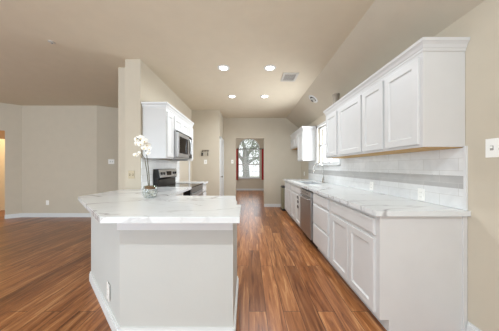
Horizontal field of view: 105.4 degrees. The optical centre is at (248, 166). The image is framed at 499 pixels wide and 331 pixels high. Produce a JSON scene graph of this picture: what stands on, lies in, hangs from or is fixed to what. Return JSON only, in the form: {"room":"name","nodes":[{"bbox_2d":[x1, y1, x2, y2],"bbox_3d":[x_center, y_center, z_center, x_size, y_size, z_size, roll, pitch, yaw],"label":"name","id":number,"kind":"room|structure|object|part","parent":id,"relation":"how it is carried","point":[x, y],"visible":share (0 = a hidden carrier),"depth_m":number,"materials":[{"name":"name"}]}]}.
{"room":"kitchen","nodes":[
{"label":"kitchen","id":0,"kind":"room"},
{"bbox_2d":[0,103,21,214],"bbox_3d":[-7.238,-0.145,4.724,2.720,2.830,1.620,0,0,-37],"label":"wall","id":1,"kind":"structure","parent":0,"point":[10,114],"depth_m":4.75,"materials":[{"name":"paint"}]},
{"bbox_2d":[5,213,21,218],"bbox_3d":[-5.866,1.220,4.731,0.276,0.100,0.016,0,0,-37],"label":"baseboard","id":2,"kind":"structure","parent":1,"relation":"attached to","point":[18,215],"depth_m":4.73,"materials":[{"name":"paint"}]},
{"bbox_2d":[22,106,96,212],"bbox_3d":[-4.810,-0.145,4.880,1.900,2.830,0.120,0,0,0],"label":"wall","id":3,"kind":"structure","parent":0,"point":[59,143],"depth_m":4.82,"materials":[{"name":"paint"}]},
{"bbox_2d":[21,213,90,216],"bbox_3d":[-4.810,1.220,4.812,1.900,0.100,0.016,0,0,0],"label":"baseboard","id":4,"kind":"structure","parent":3,"relation":"attached to","point":[22,214],"depth_m":4.80,"materials":[{"name":"paint"}]},
{"bbox_2d":[97,106,117,192],"bbox_3d":[-2.984,-0.145,5.363,2.058,2.830,0.120,0,0,-28],"label":"wall","id":5,"kind":"structure","parent":0,"point":[107,117],"depth_m":4.92,"materials":[{"name":"paint"}]},
{"bbox_2d":[108,159,113,163],"bbox_3d":[-3.592,-0.140,4.956,0.130,0.120,0.016,0,0,-29],"label":"light switch","id":6,"kind":"object","parent":5,"relation":"attached to","point":[110,161],"visible":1,"depth_m":4.96,"materials":[{"name":"white plastic"}]},
{"bbox_2d":[118,59,191,189],"bbox_3d":[-1.810,-0.145,4.400,0.480,2.830,3.300,0,0,0],"label":"wall","id":7,"kind":"structure","parent":0,"point":[142,84],"depth_m":2.83,"materials":[{"name":"paint"}]},
{"bbox_2d":[128,171,134,178],"bbox_3d":[-1.700,0.110,2.742,0.090,0.117,0.016,0,0,0],"label":"light switch","id":8,"kind":"object","parent":7,"relation":"attached to","point":[131,174],"visible":1,"depth_m":2.74,"materials":[{"name":"beige plastic"}]},
{"bbox_2d":[142,108,173,158],"bbox_3d":[-1.384,-0.495,2.920,0.368,0.730,0.258,0,0,0],"label":"upper cabinet","id":9,"kind":"object","parent":7,"relation":"attached to","point":[157,123],"visible":1,"depth_m":2.79,"materials":[{"name":"paint"}]},
{"bbox_3d":[-1.210,-0.487,2.922,0.019,0.670,0.225,0,0,0],"label":"door","id":10,"kind":"part","parent":9,"relation":"part of","materials":[{"name":"paint"}]},
{"bbox_2d":[141,158,179,188],"bbox_3d":[-1.564,0.096,3.510,0.012,0.447,1.500,0,0,0],"label":"tile backsplash","id":11,"kind":"structure","parent":7,"relation":"attached to","point":[152,163],"depth_m":3.08,"materials":[{"name":"white tile"}]},
{"bbox_2d":[173,114,188,135],"bbox_3d":[-1.384,-0.725,3.430,0.368,0.270,0.758,0,0,0],"label":"upper cabinet","id":12,"kind":"object","parent":7,"relation":"attached to","point":[180,125],"visible":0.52,"depth_m":3.37,"materials":[{"name":"paint"}]},
{"bbox_2d":[141,102,193,126],"bbox_3d":[-1.376,-0.903,3.432,0.383,0.085,1.355,0,0,0],"label":"crown molding","id":13,"kind":"structure","parent":12,"relation":"attached to","point":[166,105],"depth_m":2.81,"materials":[{"name":"paint"}]},
{"bbox_3d":[-1.210,-0.717,3.248,0.019,0.210,0.355,0,0,0],"label":"door","id":14,"kind":"part","parent":12,"relation":"part of","materials":[{"name":"paint"}]},
{"bbox_2d":[173,130,191,158],"bbox_3d":[-1.318,-0.371,3.430,0.475,0.432,0.756,0,0,0],"label":"microwave","id":15,"kind":"object","parent":12,"relation":"attached to","point":[182,142],"visible":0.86,"depth_m":3.25,"materials":[{"name":"silver metal"}]},
{"bbox_3d":[-1.155,-0.367,3.338,0.030,0.395,0.564,0,0,0],"label":"door","id":16,"kind":"part","parent":15,"relation":"part of","materials":[{"name":"silver metal"}]},
{"bbox_3d":[-1.156,-0.367,3.714,0.028,0.395,0.180,0,0,0],"label":"control panel","id":17,"kind":"part","parent":15,"relation":"part of","materials":[{"name":"silver metal"}]},
{"bbox_3d":[-1.210,-0.717,3.612,0.019,0.210,0.355,0,0,0],"label":"door","id":18,"kind":"part","parent":12,"relation":"part of","materials":[{"name":"paint"}]},
{"bbox_2d":[171,124,192,160],"bbox_3d":[-1.384,-0.495,3.960,0.368,0.730,0.298,0,0,0],"label":"upper cabinet","id":19,"kind":"object","parent":7,"relation":"attached to","point":[190,127],"visible":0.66,"depth_m":3.93,"materials":[{"name":"paint"}]},
{"bbox_3d":[-1.210,-0.487,3.960,0.019,0.670,0.260,0,0,0],"label":"door","id":20,"kind":"part","parent":19,"relation":"part of","materials":[{"name":"paint"}]},
{"bbox_2d":[188,161,189,180],"bbox_3d":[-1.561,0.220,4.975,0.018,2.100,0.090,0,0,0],"label":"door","id":21,"kind":"structure","parent":7,"relation":"in","point":[188,161],"depth_m":4.94,"materials":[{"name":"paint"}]},
{"bbox_2d":[0,0,374,117],"bbox_3d":[-4.160,-1.635,0.980,10.680,0.150,10.160,0,0,0],"label":"ceiling","id":22,"kind":"structure","parent":0,"point":[184,43],"depth_m":2.50,"materials":[{"name":"paint"}]},
{"bbox_2d":[218,65,229,70],"bbox_3d":[-0.400,-1.555,2.990,0.190,0.010,0.190,0,0,0],"label":"recessed light","id":23,"kind":"object","parent":22,"relation":"in","point":[220,67],"visible":1,"depth_m":2.98,"materials":[{"name":"paint"}]},
{"bbox_2d":[264,65,275,70],"bbox_3d":[0.330,-1.555,2.990,0.190,0.010,0.190,0,0,0],"label":"recessed light","id":24,"kind":"object","parent":22,"relation":"in","point":[267,67],"visible":1,"depth_m":2.97,"materials":[{"name":"paint"}]},
{"bbox_2d":[280,73,298,81],"bbox_3d":[0.700,-1.554,3.290,0.260,0.012,0.300,0,0,0],"label":"ceiling vent","id":25,"kind":"object","parent":22,"relation":"in","point":[286,77],"visible":1,"depth_m":3.29,"materials":[{"name":"metal"}]},
{"bbox_2d":[0,190,386,330],"bbox_3d":[-3.150,1.320,3.225,12.700,0.100,14.750,0,0,0],"label":"floor","id":26,"kind":"structure","parent":0,"point":[286,283],"depth_m":2.18,"materials":[{"name":"brown wood"}]},
{"bbox_2d":[89,193,238,330],"bbox_3d":[-0.943,0.815,2.052,1.686,0.910,1.386,0,0,0],"label":"base cabinet","id":27,"kind":"object","parent":26,"relation":"on","point":[160,276],"visible":0.76,"depth_m":1.39,"materials":[{"name":"paint"}]},
{"bbox_2d":[107,282,109,301],"bbox_3d":[-1.172,1.035,1.579,0.075,0.135,0.009,0,0,42],"label":"electrical outlet","id":28,"kind":"object","parent":27,"relation":"attached to","point":[108,285],"visible":1,"depth_m":1.56,"materials":[{"name":"white plastic"}]},
{"bbox_2d":[78,187,240,222],"bbox_3d":[-0.958,0.340,2.147,1.795,0.040,1.862,0,0,0],"label":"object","id":29,"kind":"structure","parent":27,"relation":"on","point":[123,205],"depth_m":1.50,"materials":[{"name":"white stone"}]},
{"bbox_2d":[144,190,155,195],"bbox_3d":[-1.030,0.257,1.980,0.150,0.125,0.150,0,0,0],"label":"glass vase","id":30,"kind":"object","parent":29,"relation":"on","point":[147,193],"visible":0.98,"depth_m":1.96,"materials":[{"name":"clear glass"}]},
{"bbox_2d":[133,135,155,188],"bbox_3d":[-1.089,-0.049,1.974,0.252,0.561,0.123,0,0,0],"label":"orchid","id":31,"kind":"object","parent":30,"relation":"in","point":[143,142],"visible":1,"depth_m":1.95,"materials":[{"name":"white plant"}]},
{"bbox_3d":[-1.093,-0.048,1.956,0.121,0.513,0.056,0,0,0],"label":"stem","id":32,"kind":"part","parent":31,"relation":"part of","materials":[{"name":"plant"}]},
{"bbox_3d":[-0.943,1.220,1.753,1.686,0.100,0.764,0,0,0],"label":"baseboard","id":33,"kind":"part","parent":27,"relation":"part of","materials":[{"name":"paint"}]},
{"bbox_3d":[-0.536,0.408,1.373,0.840,0.094,0.028,0,0,0],"label":"apron trim","id":34,"kind":"part","parent":27,"relation":"part of","materials":[{"name":"paint"}]},
{"bbox_2d":[153,169,204,195],"bbox_3d":[-1.212,0.637,3.460,0.686,1.205,0.750,0,0,0],"label":"range","id":35,"kind":"object","parent":26,"relation":"on","point":[161,177],"visible":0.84,"depth_m":3.33,"materials":[{"name":"black metal"}]},
{"bbox_3d":[-1.460,0.110,3.460,0.030,0.136,0.726,0,0,0],"label":"control panel","id":36,"kind":"part","parent":35,"relation":"part of","materials":[{"name":"silver metal"}]},
{"bbox_2d":[161,183,202,187],"bbox_3d":[-1.205,0.335,3.460,0.550,0.018,0.750,0,0,0],"label":"cooktop","id":37,"kind":"object","parent":35,"relation":"in","point":[194,185],"depth_m":3.42,"materials":[{"name":"black glass"}]},
{"bbox_3d":[-0.940,0.720,3.460,0.030,0.560,0.742,0,0,0],"label":"oven door","id":38,"kind":"part","parent":35,"relation":"part of","materials":[{"name":"silver metal"}]},
{"bbox_3d":[-0.945,0.388,3.460,0.020,0.084,0.742,0,0,0],"label":"rail","id":39,"kind":"part","parent":35,"relation":"part of","materials":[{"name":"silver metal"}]},
{"bbox_2d":[202,184,205,195],"bbox_3d":[-1.249,0.815,4.032,0.617,0.910,0.373,0,0,0],"label":"base cabinet","id":40,"kind":"object","parent":26,"relation":"on","point":[204,185],"visible":0.12,"depth_m":4.01,"materials":[{"name":"paint"}]},
{"bbox_2d":[175,181,207,184],"bbox_3d":[-1.236,0.340,4.046,0.642,0.040,0.408,0,0,0],"label":"countertop","id":41,"kind":"structure","parent":40,"relation":"on","point":[203,182],"depth_m":4.00,"materials":[{"name":"white stone"}]},
{"bbox_2d":[281,185,285,210],"bbox_3d":[1.107,0.912,5.598,0.315,0.714,0.335,0,0,0],"label":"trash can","id":42,"kind":"object","parent":26,"relation":"on","point":[282,186],"visible":0.38,"depth_m":5.49,"materials":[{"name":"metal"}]},
{"bbox_2d":[285,181,293,219],"bbox_3d":[1.322,0.820,4.870,0.683,0.900,0.778,0,0,0],"label":"base cabinet","id":43,"kind":"object","parent":26,"relation":"on","point":[287,184],"visible":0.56,"depth_m":4.77,"materials":[{"name":"paint"}]},
{"bbox_3d":[0.990,0.855,5.045,0.019,0.580,0.350,0,0,0],"label":"door","id":44,"kind":"part","parent":43,"relation":"part of","materials":[{"name":"paint"}]},
{"bbox_3d":[0.990,0.470,4.865,0.019,0.130,0.710,0,0,0],"label":"drawer","id":45,"kind":"part","parent":43,"relation":"part of","materials":[{"name":"paint"}]},
{"bbox_3d":[0.990,0.855,4.685,0.019,0.580,0.350,0,0,0],"label":"door","id":46,"kind":"part","parent":43,"relation":"part of","materials":[{"name":"paint"}]},
{"bbox_2d":[291,183,301,226],"bbox_3d":[1.322,0.820,4.040,0.683,0.900,0.878,0,0,0],"label":"base cabinet","id":47,"kind":"object","parent":26,"relation":"on","point":[295,190],"visible":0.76,"depth_m":4.00,"materials":[{"name":"paint"}]},
{"bbox_3d":[0.990,0.855,4.247,0.019,0.580,0.405,0,0,0],"label":"door","id":48,"kind":"part","parent":47,"relation":"part of","materials":[{"name":"paint"}]},
{"bbox_3d":[0.990,0.855,3.833,0.019,0.580,0.405,0,0,0],"label":"door","id":49,"kind":"part","parent":47,"relation":"part of","materials":[{"name":"paint"}]},
{"bbox_3d":[0.990,0.470,3.833,0.019,0.130,0.405,0,0,0],"label":"drawer","id":50,"kind":"part","parent":47,"relation":"part of","materials":[{"name":"paint"}]},
{"bbox_2d":[299,188,317,247],"bbox_3d":[1.285,0.821,3.283,0.740,0.898,0.622,0,0,0],"label":"dishwasher","id":51,"kind":"object","parent":26,"relation":"on","point":[306,196],"visible":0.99,"depth_m":3.19,"materials":[{"name":"metal"}]},
{"bbox_3d":[0.983,0.820,3.283,0.034,0.660,0.610,0,0,0],"label":"door","id":52,"kind":"part","parent":51,"relation":"part of","materials":[{"name":"silver metal"}]},
{"bbox_3d":[0.985,0.445,3.283,0.030,0.080,0.610,0,0,0],"label":"control panel","id":53,"kind":"part","parent":51,"relation":"part of","materials":[{"name":"silver metal"}]},
{"bbox_2d":[313,192,335,269],"bbox_3d":[1.322,0.820,2.645,0.683,0.900,0.638,0,0,0],"label":"base cabinet","id":54,"kind":"object","parent":26,"relation":"on","point":[321,204],"visible":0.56,"depth_m":2.53,"materials":[{"name":"paint"}]},
{"bbox_3d":[0.990,1.005,2.645,0.019,0.280,0.560,0,0,0],"label":"drawer","id":55,"kind":"part","parent":54,"relation":"part of","materials":[{"name":"paint"}]},
{"bbox_3d":[0.990,0.703,2.645,0.019,0.275,0.560,0,0,0],"label":"drawer","id":56,"kind":"part","parent":54,"relation":"part of","materials":[{"name":"paint"}]},
{"bbox_3d":[0.990,0.470,2.645,0.019,0.130,0.560,0,0,0],"label":"drawer","id":57,"kind":"part","parent":54,"relation":"part of","materials":[{"name":"paint"}]},
{"bbox_2d":[331,199,467,330],"bbox_3d":[1.322,0.820,1.885,0.683,0.900,0.879,0,0,0],"label":"base cabinet","id":58,"kind":"object","parent":26,"relation":"on","point":[411,272],"visible":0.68,"depth_m":1.45,"materials":[{"name":"paint"}]},
{"bbox_3d":[0.990,0.855,2.082,0.019,0.580,0.387,0,0,0],"label":"door","id":59,"kind":"part","parent":58,"relation":"part of","materials":[{"name":"paint"}]},
{"bbox_3d":[0.990,0.470,1.886,0.019,0.130,0.778,0,0,0],"label":"drawer","id":60,"kind":"part","parent":58,"relation":"part of","materials":[{"name":"paint"}]},
{"bbox_3d":[0.990,0.855,1.688,0.019,0.580,0.381,0,0,0],"label":"door","id":61,"kind":"part","parent":58,"relation":"part of","materials":[{"name":"paint"}]},
{"bbox_2d":[283,179,470,215],"bbox_3d":[1.310,0.350,3.353,0.710,0.040,3.855,0,0,0],"label":"countertop","id":62,"kind":"structure","parent":58,"relation":"on","point":[374,203],"depth_m":1.77,"materials":[{"name":"white stone"}]},
{"bbox_2d":[313,163,324,182],"bbox_3d":[1.466,0.124,3.974,0.249,0.411,0.110,0,0,0],"label":"faucet","id":63,"kind":"object","parent":62,"relation":"on","point":[316,163],"visible":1,"depth_m":3.99,"materials":[{"name":"silver metal"}]},
{"bbox_3d":[1.460,0.074,4.000,0.224,0.312,0.024,0,0,0],"label":"spout","id":64,"kind":"part","parent":63,"relation":"part of","materials":[{"name":"silver metal"}]},
{"bbox_3d":[1.315,0.820,1.456,0.630,0.900,0.008,0,0,0],"label":"panel","id":65,"kind":"part","parent":58,"relation":"part of","materials":[{"name":"paint"}]},
{"bbox_2d":[192,110,223,195],"bbox_3d":[-1.190,-0.145,5.625,0.760,2.830,0.850,0,0,0],"label":"wall","id":66,"kind":"structure","parent":0,"point":[208,127],"depth_m":5.20,"materials":[{"name":"paint"}]},
{"bbox_2d":[220,136,223,195],"bbox_3d":[-0.801,0.210,5.620,0.018,2.120,0.780,0,0,0],"label":"pantry door","id":67,"kind":"structure","parent":66,"relation":"in","point":[220,136],"depth_m":5.47,"materials":[{"name":"paint"}]},
{"bbox_2d":[236,139,263,188],"bbox_3d":[-0.203,-0.380,10.370,3.995,3.300,0.140,0,0,0],"label":"wall","id":68,"kind":"structure","parent":0,"point":[240,183],"depth_m":10.30,"materials":[{"name":"paint"}]},
{"bbox_2d":[238,139,260,178],"bbox_3d":[0.000,-0.470,10.322,1.320,2.200,0.145,0,0,0],"label":"window","id":69,"kind":"structure","parent":68,"relation":"attached to","point":[244,139],"depth_m":10.33,"materials":[{"name":"paint"}]},
{"bbox_3d":[0.000,-0.970,10.239,2.004,0.064,0.122,0,0,0],"label":"curtain rod","id":70,"kind":"object","parent":68,"relation":"attached to","visible":0},
{"bbox_2d":[236,149,237,179],"bbox_3d":[-0.762,-0.131,10.213,0.315,1.642,0.053,0,0,0],"label":"curtain","id":71,"kind":"object","parent":70,"relation":"hanging from","point":[236,149],"visible":0.35,"depth_m":10.22,"materials":[{"name":"red fabric"}]},
{"bbox_2d":[262,149,263,179],"bbox_3d":[0.820,-0.131,10.213,0.260,1.642,0.053,0,0,0],"label":"curtain","id":72,"kind":"object","parent":70,"relation":"hanging from","point":[262,149],"visible":0.44,"depth_m":10.20,"materials":[{"name":"red fabric"}]},
{"bbox_2d":[224,118,300,203],"bbox_3d":[-0.128,-0.380,6.115,3.845,3.300,0.130,0,0,0],"label":"wall","id":73,"kind":"structure","parent":0,"point":[281,162],"depth_m":6.05,"materials":[{"name":"paint"}]},
{"bbox_2d":[264,204,280,206],"bbox_3d":[0.427,1.220,6.042,2.475,0.100,0.016,0,0,0],"label":"baseboard","id":74,"kind":"structure","parent":73,"relation":"attached to","point":[265,205],"depth_m":6.03,"materials":[{"name":"paint"}]},
{"bbox_2d":[286,0,484,127],"bbox_3d":[1.490,-1.389,0.980,0.620,0.642,10.160,0,0,0],"label":"ceiling","id":75,"kind":"structure","parent":0,"point":[387,28],"depth_m":2.08,"materials":[{"name":"paint"}]},
{"bbox_2d":[309,95,317,102],"bbox_3d":[1.344,-1.427,3.980,0.177,0.143,0.225,0,0,0],"label":"spotlight","id":76,"kind":"object","parent":75,"relation":"attached to","point":[312,98],"visible":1,"depth_m":3.94,"materials":[{"name":"paint"}]},
{"bbox_2d":[301,0,498,330],"bbox_3d":[1.730,-0.030,1.035,0.130,2.600,10.270,0,0,0],"label":"wall","id":77,"kind":"structure","parent":0,"point":[481,23],"depth_m":1.36,"materials":[{"name":"paint"}]},
{"bbox_2d":[291,134,297,149],"bbox_3d":[1.491,-0.732,5.617,0.345,0.376,0.853,0,0,0],"label":"upper cabinet","id":78,"kind":"object","parent":77,"relation":"attached to","point":[294,140],"visible":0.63,"depth_m":5.54,"materials":[{"name":"paint"}]},
{"bbox_3d":[1.328,-0.727,5.822,0.019,0.310,0.395,0,0,0],"label":"door","id":79,"kind":"part","parent":78,"relation":"part of","materials":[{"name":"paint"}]},
{"bbox_3d":[1.328,-0.727,5.412,0.019,0.310,0.395,0,0,0],"label":"door","id":80,"kind":"part","parent":78,"relation":"part of","materials":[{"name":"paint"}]},
{"bbox_2d":[290,126,315,137],"bbox_3d":[1.483,-0.963,5.360,0.360,0.085,1.370,0,0,0],"label":"crown molding","id":81,"kind":"structure","parent":77,"relation":"attached to","point":[301,128],"depth_m":4.71,"materials":[{"name":"paint"}]},
{"bbox_2d":[298,130,315,160],"bbox_3d":[1.491,-0.537,4.950,0.345,0.765,0.478,0,0,0],"label":"upper cabinet","id":82,"kind":"object","parent":77,"relation":"attached to","point":[306,139],"visible":0.88,"depth_m":4.71,"materials":[{"name":"paint"}]},
{"bbox_3d":[1.328,-0.529,4.950,0.019,0.705,0.430,0,0,0],"label":"door","id":83,"kind":"part","parent":82,"relation":"part of","materials":[{"name":"paint"}]},
{"bbox_2d":[315,121,340,165],"bbox_3d":[1.680,-0.515,4.040,0.140,0.970,1.240,0,0,0],"label":"window","id":84,"kind":"structure","parent":77,"relation":"in","point":[330,163],"depth_m":4.56,"materials":[{"name":"paint"}]},
{"bbox_3d":[1.667,-0.045,4.040,0.115,0.030,1.240,0,0,0],"label":"sill","id":85,"kind":"part","parent":84,"relation":"part of","materials":[{"name":"paint"}]},
{"bbox_3d":[1.732,-0.505,4.040,0.035,0.890,1.120,0,0,0],"label":"sash","id":86,"kind":"part","parent":84,"relation":"part of","materials":[{"name":"paint"}]},
{"bbox_2d":[326,108,354,157],"bbox_3d":[1.491,-0.519,3.075,0.345,0.741,0.468,0,0,0],"label":"upper cabinet","id":87,"kind":"object","parent":77,"relation":"attached to","point":[331,118],"visible":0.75,"depth_m":3.03,"materials":[{"name":"paint"}]},
{"bbox_3d":[1.328,-0.514,3.071,0.019,0.675,0.395,0,0,0],"label":"door","id":88,"kind":"part","parent":87,"relation":"part of","materials":[{"name":"paint"}]},
{"bbox_2d":[333,93,339,107],"bbox_3d":[1.450,-1.051,3.160,0.150,0.320,0.148,0,0,0],"label":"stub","id":89,"kind":"object","parent":87,"relation":"on","point":[335,95],"visible":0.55,"depth_m":3.12,"materials":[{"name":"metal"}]},
{"bbox_2d":[338,92,387,156],"bbox_3d":[1.491,-0.519,2.537,0.345,0.741,0.604,0,0,0],"label":"upper cabinet","id":90,"kind":"object","parent":77,"relation":"attached to","point":[349,113],"visible":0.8,"depth_m":2.47,"materials":[{"name":"paint"}]},
{"bbox_3d":[1.328,-0.514,2.528,0.019,0.675,0.556,0,0,0],"label":"door","id":91,"kind":"part","parent":90,"relation":"part of","materials":[{"name":"paint"}]},
{"bbox_3d":[1.508,-0.152,2.545,0.300,0.006,0.582,0,0,0],"label":"panel","id":92,"kind":"part","parent":90,"relation":"part of","materials":[{"name":"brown wood"}]},
{"bbox_2d":[308,146,467,209],"bbox_3d":[1.657,0.085,3.362,0.016,0.490,3.835,0,0,0],"label":"tile backsplash","id":93,"kind":"structure","parent":77,"relation":"attached to","point":[443,174],"depth_m":1.94,"materials":[{"name":"tile"}]},
{"bbox_2d":[418,188,424,200],"bbox_3d":[1.648,0.265,1.820,0.009,0.117,0.072,0,0,0],"label":"electrical outlet","id":94,"kind":"object","parent":93,"relation":"attached to","point":[421,192],"visible":1,"depth_m":1.81,"materials":[{"name":"white plastic"}]},
{"bbox_3d":[1.657,0.085,1.453,0.016,0.490,0.016,0,0,0],"label":"edge trim","id":95,"kind":"part","parent":93,"relation":"part of","materials":[{"name":"tile"}]},
{"bbox_2d":[323,37,470,115],"bbox_3d":[1.483,-0.933,2.385,0.360,0.085,1.920,0,0,0],"label":"crown molding","id":96,"kind":"structure","parent":77,"relation":"attached to","point":[425,43],"depth_m":1.57,"materials":[{"name":"paint"}]},
{"bbox_2d":[362,51,464,153],"bbox_3d":[1.491,-0.519,1.847,0.345,0.741,0.772,0,0,0],"label":"upper cabinet","id":97,"kind":"object","parent":77,"relation":"attached to","point":[419,106],"visible":1,"depth_m":1.49,"materials":[{"name":"paint"}]},
{"bbox_3d":[1.328,-0.514,2.049,0.019,0.675,0.343,0,0,0],"label":"door","id":98,"kind":"part","parent":97,"relation":"part of","materials":[{"name":"paint"}]},
{"bbox_3d":[1.328,-0.514,1.669,0.019,0.675,0.367,0,0,0],"label":"door","id":99,"kind":"part","parent":97,"relation":"part of","materials":[{"name":"paint"}]},
{"bbox_3d":[1.508,-0.152,1.855,0.300,0.006,0.750,0,0,0],"label":"panel","id":100,"kind":"part","parent":97,"relation":"part of","materials":[{"name":"brown wood"}]},
{"bbox_2d":[467,321,481,330],"bbox_3d":[1.657,1.220,-1.280,0.016,0.100,5.440,0,0,0],"label":"baseboard","id":101,"kind":"structure","parent":77,"relation":"attached to","point":[470,327],"depth_m":1.41,"materials":[{"name":"paint"}]},
{"bbox_2d":[485,138,498,157],"bbox_3d":[1.657,-0.130,1.275,0.016,0.130,0.118,0,0,0],"label":"light switch","id":102,"kind":"object","parent":77,"relation":"attached to","point":[491,145],"visible":1,"depth_m":1.29,"materials":[{"name":"white plastic"}]},
{"label":"outside","id":103,"kind":"structure","parent":0,"visible":0},
{"bbox_3d":[1.000,1.495,20.220,30.000,0.250,19.560,0,0,0],"label":"ground","id":104,"kind":"structure","parent":103,"visible":0},
{"bbox_2d":[239,139,258,176],"bbox_3d":[-0.163,-1.780,14.839,6.592,6.363,3.296,0,0,0],"label":"tree","id":105,"kind":"object","parent":104,"relation":"on","point":[245,158],"visible":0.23,"depth_m":14.80,"materials":[{"name":"grey plant"}]}
]}

